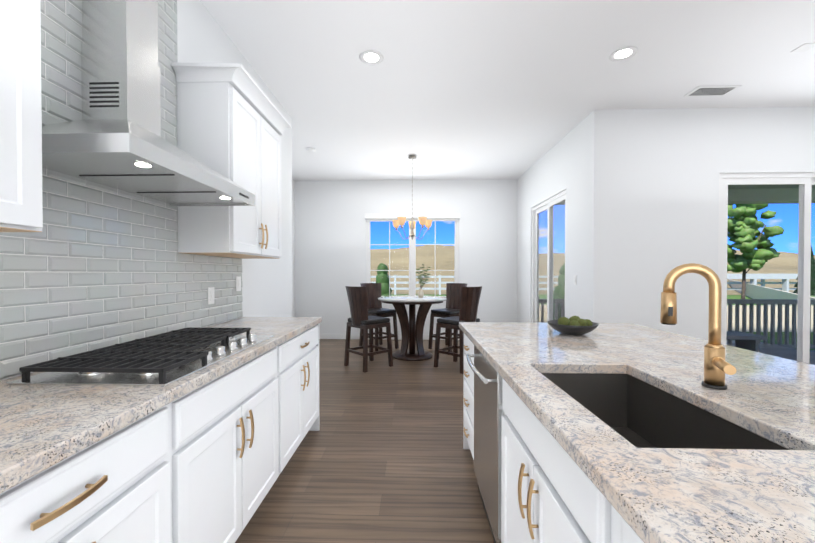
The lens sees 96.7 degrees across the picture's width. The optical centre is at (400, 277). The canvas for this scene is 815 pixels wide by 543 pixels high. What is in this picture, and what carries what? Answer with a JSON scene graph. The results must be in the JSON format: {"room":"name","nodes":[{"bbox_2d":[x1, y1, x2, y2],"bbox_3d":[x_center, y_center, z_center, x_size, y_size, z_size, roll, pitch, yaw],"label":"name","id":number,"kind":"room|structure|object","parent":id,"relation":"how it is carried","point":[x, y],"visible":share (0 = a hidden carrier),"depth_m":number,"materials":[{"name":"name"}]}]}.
{"room":"kitchen","nodes":[
{"label":"kitchen","id":0,"kind":"room"},
{"bbox_2d":[0,0,292,380],"bbox_3d":[-1.426,-0.265,0.794,0.120,3.060,6.800,0,1,2],"label":"wall","id":1,"kind":"structure","parent":0,"point":[202,36],"depth_m":3.19,"materials":[{"name":"white paint"}]},
{"bbox_2d":[0,0,42,231],"bbox_3d":[-1.195,-0.671,0.722,0.325,1.083,0.660,0,1,2],"label":"upper cabinet","id":2,"kind":"object","parent":1,"relation":"attached to","point":[21,202],"depth_m":0.98,"materials":[{"name":"white paint"}]},
{"bbox_2d":[0,0,242,379],"bbox_3d":[-1.358,-0.724,0.917,0.008,2.145,4.060,0,1,2],"label":"tile backsplash","id":3,"kind":"structure","parent":1,"relation":"attached to","point":[91,266],"depth_m":1.56,"materials":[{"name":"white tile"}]},
{"bbox_2d":[208,287,213,303],"bbox_3d":[-1.298,0.127,2.481,0.011,0.115,0.075,0,1,2],"label":"outlet","id":4,"kind":"object","parent":3,"relation":"attached to","point":[210,295],"visible":0.98,"depth_m":2.47,"materials":[{"name":"white plastic"}]},
{"bbox_2d":[236,276,240,290],"bbox_3d":[-1.285,0.053,2.869,0.011,0.115,0.075,0,1,2],"label":"light switch","id":5,"kind":"object","parent":3,"relation":"attached to","point":[238,283],"visible":1,"depth_m":2.86,"materials":[{"name":"white plastic"}]},
{"bbox_2d":[42,0,254,205],"bbox_3d":[-1.084,-1.100,1.597,0.492,1.403,0.915,0,1,2],"label":"range hood","id":6,"kind":"object","parent":1,"relation":"attached to","point":[112,138],"visible":1,"depth_m":1.51,"materials":[{"name":"silver metal"}]},
{"bbox_2d":[172,64,283,258],"bbox_3d":[-1.137,-0.690,2.531,0.325,1.083,0.820,0,1,2],"label":"upper cabinet","id":7,"kind":"object","parent":1,"relation":"attached to","point":[223,123],"depth_m":2.13,"materials":[{"name":"white paint"}]},
{"bbox_2d":[292,179,294,316],"bbox_3d":[-2.154,-0.317,5.679,0.120,3.060,2.920,0,1,2],"label":"wall","id":8,"kind":"structure","parent":0,"point":[293,239],"depth_m":6.92,"materials":[{"name":"white paint"}]},
{"bbox_2d":[295,179,516,333],"bbox_3d":[0.080,-0.332,7.008,4.500,3.060,0.120,0,1,2],"label":"wall","id":9,"kind":"structure","parent":0,"point":[330,242],"depth_m":6.95,"materials":[{"name":"white paint"}]},
{"bbox_2d":[319,334,459,339],"bbox_3d":[0.077,1.149,6.956,4.260,0.100,0.016,0,1,2],"label":"baseboard","id":10,"kind":"structure","parent":9,"relation":"attached to","point":[343,336],"depth_m":6.97,"materials":[{"name":"white wood"}]},
{"bbox_2d":[366,219,458,296],"bbox_3d":[0.220,-0.379,7.008,1.780,1.645,0.070,0,1,2],"label":"window","id":11,"kind":"structure","parent":9,"relation":"in","point":[412,244],"depth_m":6.99,"materials":[{"name":"white plastic"}]},
{"bbox_2d":[365,213,459,221],"bbox_3d":[0.217,-1.146,6.922,1.820,0.150,0.083,0,1,2],"label":"blind valance","id":12,"kind":"object","parent":11,"relation":"attached to","point":[379,217],"visible":0.85,"depth_m":6.89,"materials":[{"name":"white plastic"}]},
{"bbox_2d":[200,0,814,180],"bbox_3d":[2.092,-1.859,2.064,8.840,0.100,9.840,0,1,2],"label":"ceiling","id":13,"kind":"structure","parent":0,"point":[476,89],"depth_m":3.16,"materials":[{"name":"white paint"}]},
{"bbox_2d":[306,147,314,152],"bbox_3d":[-1.298,-1.824,5.206,0.136,0.035,0.136,0,1,2],"label":"smoke detector","id":14,"kind":"object","parent":13,"relation":"attached to","point":[310,149],"visible":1,"depth_m":5.17,"materials":[{"name":"white plastic"}]},
{"bbox_2d":[359,50,383,64],"bbox_3d":[-0.243,-1.813,2.994,0.200,0.010,0.200,0,1,2],"label":"recessed light","id":15,"kind":"object","parent":13,"relation":"in","point":[371,57],"visible":0.98,"depth_m":2.99,"materials":[{"name":"white plastic"}]},
{"bbox_2d":[392,155,432,239],"bbox_3d":[0.173,-1.210,5.540,0.627,1.269,0.600,0,1,2],"label":"chandelier","id":16,"kind":"object","parent":13,"relation":"hanging from","point":[401,221],"visible":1,"depth_m":5.50,"materials":[{"name":"silver metal"}]},
{"bbox_2d":[609,46,637,60],"bbox_3d":[1.805,-1.812,2.943,0.200,0.010,0.200,0,1,2],"label":"recessed light","id":17,"kind":"object","parent":13,"relation":"in","point":[623,53],"visible":1,"depth_m":2.94,"materials":[{"name":"white plastic"}]},
{"bbox_2d":[683,85,741,96],"bbox_3d":[3.040,-1.819,3.545,0.400,0.010,0.200,0,1,2],"label":"ceiling vent","id":18,"kind":"object","parent":13,"relation":"in","point":[698,91],"visible":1,"depth_m":3.52,"materials":[{"name":"white plastic"}]},
{"bbox_2d":[791,43,814,51],"bbox_3d":[3.194,-1.814,2.865,0.110,0.006,0.110,0,1,2],"label":"ceiling vent","id":19,"kind":"object","parent":13,"relation":"in","point":[805,47],"visible":1,"depth_m":2.86,"materials":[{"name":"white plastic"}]},
{"bbox_2d":[235,339,814,542],"bbox_3d":[2.092,1.281,2.098,8.840,0.060,9.840,0,1,2],"label":"floor","id":20,"kind":"structure","parent":0,"point":[382,455],"depth_m":2.41,"materials":[{"name":"brown wood"}]},
{"bbox_2d":[0,400,183,542],"bbox_3d":[-1.043,0.828,0.803,0.625,0.875,0.720,0,1,2],"label":"base cabinet","id":21,"kind":"object","parent":20,"relation":"on","point":[128,488],"depth_m":0.92,"materials":[{"name":"white paint"}]},
{"bbox_2d":[0,317,321,495],"bbox_3d":[-1.031,0.369,0.932,0.640,0.040,4.088,0,1,2],"label":"countertop","id":22,"kind":"structure","parent":21,"relation":"on","point":[49,416],"depth_m":1.15,"materials":[{"name":"beige stone"}]},
{"bbox_2d":[180,344,283,542],"bbox_3d":[-1.017,0.819,1.618,0.625,0.875,0.910,0,1,2],"label":"base cabinet","id":23,"kind":"object","parent":20,"relation":"on","point":[190,435],"depth_m":1.53,"materials":[{"name":"white paint"}]},
{"bbox_2d":[284,324,319,466],"bbox_3d":[-0.988,0.809,2.513,0.625,0.875,0.881,0,1,2],"label":"base cabinet","id":24,"kind":"object","parent":20,"relation":"on","point":[301,353],"depth_m":2.44,"materials":[{"name":"white paint"}]},
{"bbox_2d":[344,286,392,372],"bbox_3d":[-0.475,0.671,4.948,0.559,1.100,0.480,-1,1,-42],"label":"dining chair","id":25,"kind":"object","parent":20,"relation":"on","point":[360,318],"visible":1,"depth_m":4.79,"materials":[{"name":"brown wood"}]},
{"bbox_2d":[359,283,398,350],"bbox_3d":[-0.405,0.657,6.183,0.480,1.100,0.559,-1,1,-42],"label":"dining chair","id":26,"kind":"object","parent":20,"relation":"on","point":[374,303],"visible":0.77,"depth_m":6.17,"materials":[{"name":"brown wood"}]},
{"bbox_2d":[378,295,446,360],"bbox_3d":[0.172,0.762,5.536,1.050,0.905,1.050,0,1,2],"label":"dining table","id":27,"kind":"object","parent":20,"relation":"on","point":[412,327],"visible":0.98,"depth_m":5.39,"materials":[{"name":"brown wood"}]},
{"bbox_2d":[416,264,430,297],"bbox_3d":[0.335,0.057,5.508,0.232,0.504,0.261,0,1,2],"label":"vase","id":28,"kind":"object","parent":27,"relation":"on","point":[421,283],"visible":1,"depth_m":5.45,"materials":[{"name":"ceramic"}]},
{"bbox_2d":[428,283,466,351],"bbox_3d":[0.830,0.658,6.132,0.559,1.100,0.480,-1,1,-42],"label":"dining chair","id":29,"kind":"object","parent":20,"relation":"on","point":[453,296],"visible":0.73,"depth_m":6.13,"materials":[{"name":"brown wood"}]},
{"bbox_2d":[434,286,481,373],"bbox_3d":[0.810,0.671,4.887,0.480,1.100,0.559,-1,1,-45],"label":"dining chair","id":30,"kind":"object","parent":20,"relation":"on","point":[469,299],"visible":0.77,"depth_m":4.70,"materials":[{"name":"brown wood"}]},
{"bbox_2d":[462,330,650,542],"bbox_3d":[0.808,0.828,0.739,0.983,0.876,3.771,0,1,2],"label":"kitchen island","id":31,"kind":"object","parent":20,"relation":"on","point":[532,488],"depth_m":1.20,"materials":[{"name":"white paint"}]},
{"bbox_2d":[459,322,814,542],"bbox_3d":[0.981,0.370,0.733,1.235,0.040,3.820,0,1,2],"label":"island countertop","id":32,"kind":"structure","parent":31,"relation":"on","point":[671,492],"depth_m":0.86,"materials":[{"name":"beige stone"}]},
{"bbox_2d":[547,316,598,334],"bbox_3d":[1.014,0.283,2.142,0.276,0.104,0.276,0,1,2],"label":"bowl","id":33,"kind":"object","parent":32,"relation":"on","point":[574,325],"visible":1,"depth_m":2.08,"materials":[{"name":"black ceramic"}]},
{"bbox_2d":[547,370,774,441],"bbox_3d":[0.690,0.488,1.089,0.400,0.226,0.710,0,1,2],"label":"sink","id":34,"kind":"object","parent":32,"relation":"in","point":[647,411],"depth_m":1.30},
{"bbox_2d":[660,263,736,389],"bbox_3d":[0.920,0.151,1.125,0.174,0.390,0.147,0,1,24],"label":"faucet","id":35,"kind":"object","parent":32,"relation":"on","point":[717,366],"visible":1,"depth_m":1.14,"materials":[{"name":"gold metal"}]},
{"bbox_2d":[517,109,605,322],"bbox_3d":[2.220,-0.315,5.424,0.120,3.060,2.910,0,1,2],"label":"wall","id":36,"kind":"structure","parent":0,"point":[572,162],"depth_m":4.39,"materials":[{"name":"white paint"}]},
{"bbox_2d":[532,190,565,322],"bbox_3d":[2.224,0.031,5.397,0.080,2.370,1.410,0,1,2],"label":"door frame","id":37,"kind":"structure","parent":36,"relation":"attached to","point":[546,205],"depth_m":5.39,"materials":[{"name":"white plastic"}]},
{"bbox_2d":[574,275,576,284],"bbox_3d":[2.121,0.036,4.415,0.011,0.115,0.075,0,1,2],"label":"light switch","id":38,"kind":"object","parent":36,"relation":"attached to","point":[575,279],"visible":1,"depth_m":4.40,"materials":[{"name":"white plastic"}]},
{"bbox_2d":[604,106,814,340],"bbox_3d":[4.404,-0.299,3.958,4.340,3.060,0.120,0,1,2],"label":"wall","id":39,"kind":"structure","parent":0,"point":[664,168],"depth_m":3.94,"materials":[{"name":"white paint"}]},
{"bbox_2d":[718,173,814,363],"bbox_3d":[4.409,0.051,3.964,1.930,2.360,0.085,0,1,2],"label":"door frame","id":40,"kind":"structure","parent":39,"relation":"attached to","point":[805,182],"depth_m":3.94,"materials":[{"name":"white plastic"}]},
{"label":"outside","id":41,"kind":"structure","parent":0,"visible":0},
{"bbox_2d":[391,294,814,350],"bbox_3d":[9.734,1.510,-2.948,160.000,0.050,55.000,0,1,2],"label":"lawn","id":42,"kind":"structure","parent":41,"point":[747,297],"depth_m":8.89,"materials":[{"name":"green plant"}]},
{"bbox_2d":[376,263,391,295],"bbox_3d":[-0.543,0.520,10.881,0.823,1.892,0.737,0,1,2],"label":"shrub","id":43,"kind":"object","parent":42,"relation":"on","point":[382,277],"depth_m":10.71,"materials":[{"name":"green plant"}]},
{"bbox_2d":[553,264,564,319],"bbox_3d":[4.020,0.548,8.926,0.779,1.835,0.721,0,1,2],"label":"shrub","id":44,"kind":"object","parent":42,"relation":"on","point":[559,292],"depth_m":8.84,"materials":[{"name":"green plant"}]},
{"bbox_2d":[370,275,796,294],"bbox_3d":[10.567,0.521,24.030,100.070,1.350,0.140,0,1,2],"label":"fence","id":45,"kind":"object","parent":42,"relation":"on","point":[762,282],"depth_m":24.24,"materials":[{"name":"white wood"}]},
{"bbox_2d":[539,274,814,331],"bbox_3d":[18.620,0.931,23.988,32.032,2.330,30.624,0,1,2],"label":"fence","id":46,"kind":"object","parent":42,"relation":"on","point":[759,292],"depth_m":13.47,"materials":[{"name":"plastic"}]},
{"bbox_2d":[727,204,783,304],"bbox_3d":[9.342,-0.452,9.864,1.428,3.602,1.462,0,1,2],"label":"tree","id":47,"kind":"object","parent":42,"relation":"on","point":[742,236],"depth_m":9.51,"materials":[{"name":"green plant"}]},
{"bbox_2d":[793,246,814,295],"bbox_3d":[21.551,-0.486,19.164,1.179,4.068,1.240,0,1,2],"label":"conifer tree","id":48,"kind":"object","parent":42,"relation":"on","point":[812,283],"depth_m":18.88,"materials":[{"name":"green plant"}]},
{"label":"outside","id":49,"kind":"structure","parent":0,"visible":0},
{"bbox_2d":[370,245,814,294],"bbox_3d":[23.263,-4.152,106.620,340.000,8.925,165.000,0,1,2],"label":"hill","id":50,"kind":"structure","parent":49,"point":[445,258],"depth_m":57.03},
{"bbox_3d":[5.799,1.441,5.365,6.800,0.150,2.735,0,1,2],"label":"deck","id":51,"kind":"object","parent":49,"visible":0},
{"bbox_2d":[538,298,814,347],"bbox_3d":[5.839,0.858,6.596,6.800,0.990,0.100,0,1,2],"label":"deck railing","id":52,"kind":"object","parent":51,"relation":"on","point":[737,302],"depth_m":6.55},
{"bbox_2d":[556,185,814,204],"bbox_3d":[5.902,-0.185,5.444,7.000,3.100,2.935,0,1,2],"label":"porch roof","id":53,"kind":"structure","parent":51,"relation":"on","point":[753,194],"depth_m":6.45,"materials":[{"name":"paint"}]},
{"bbox_2d":[726,331,765,351],"bbox_3d":[5.017,1.140,5.930,1.400,0.440,0.450,0,1,2],"label":"patio chair","id":54,"kind":"object","parent":51,"relation":"on","point":[742,338],"depth_m":5.80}
]}

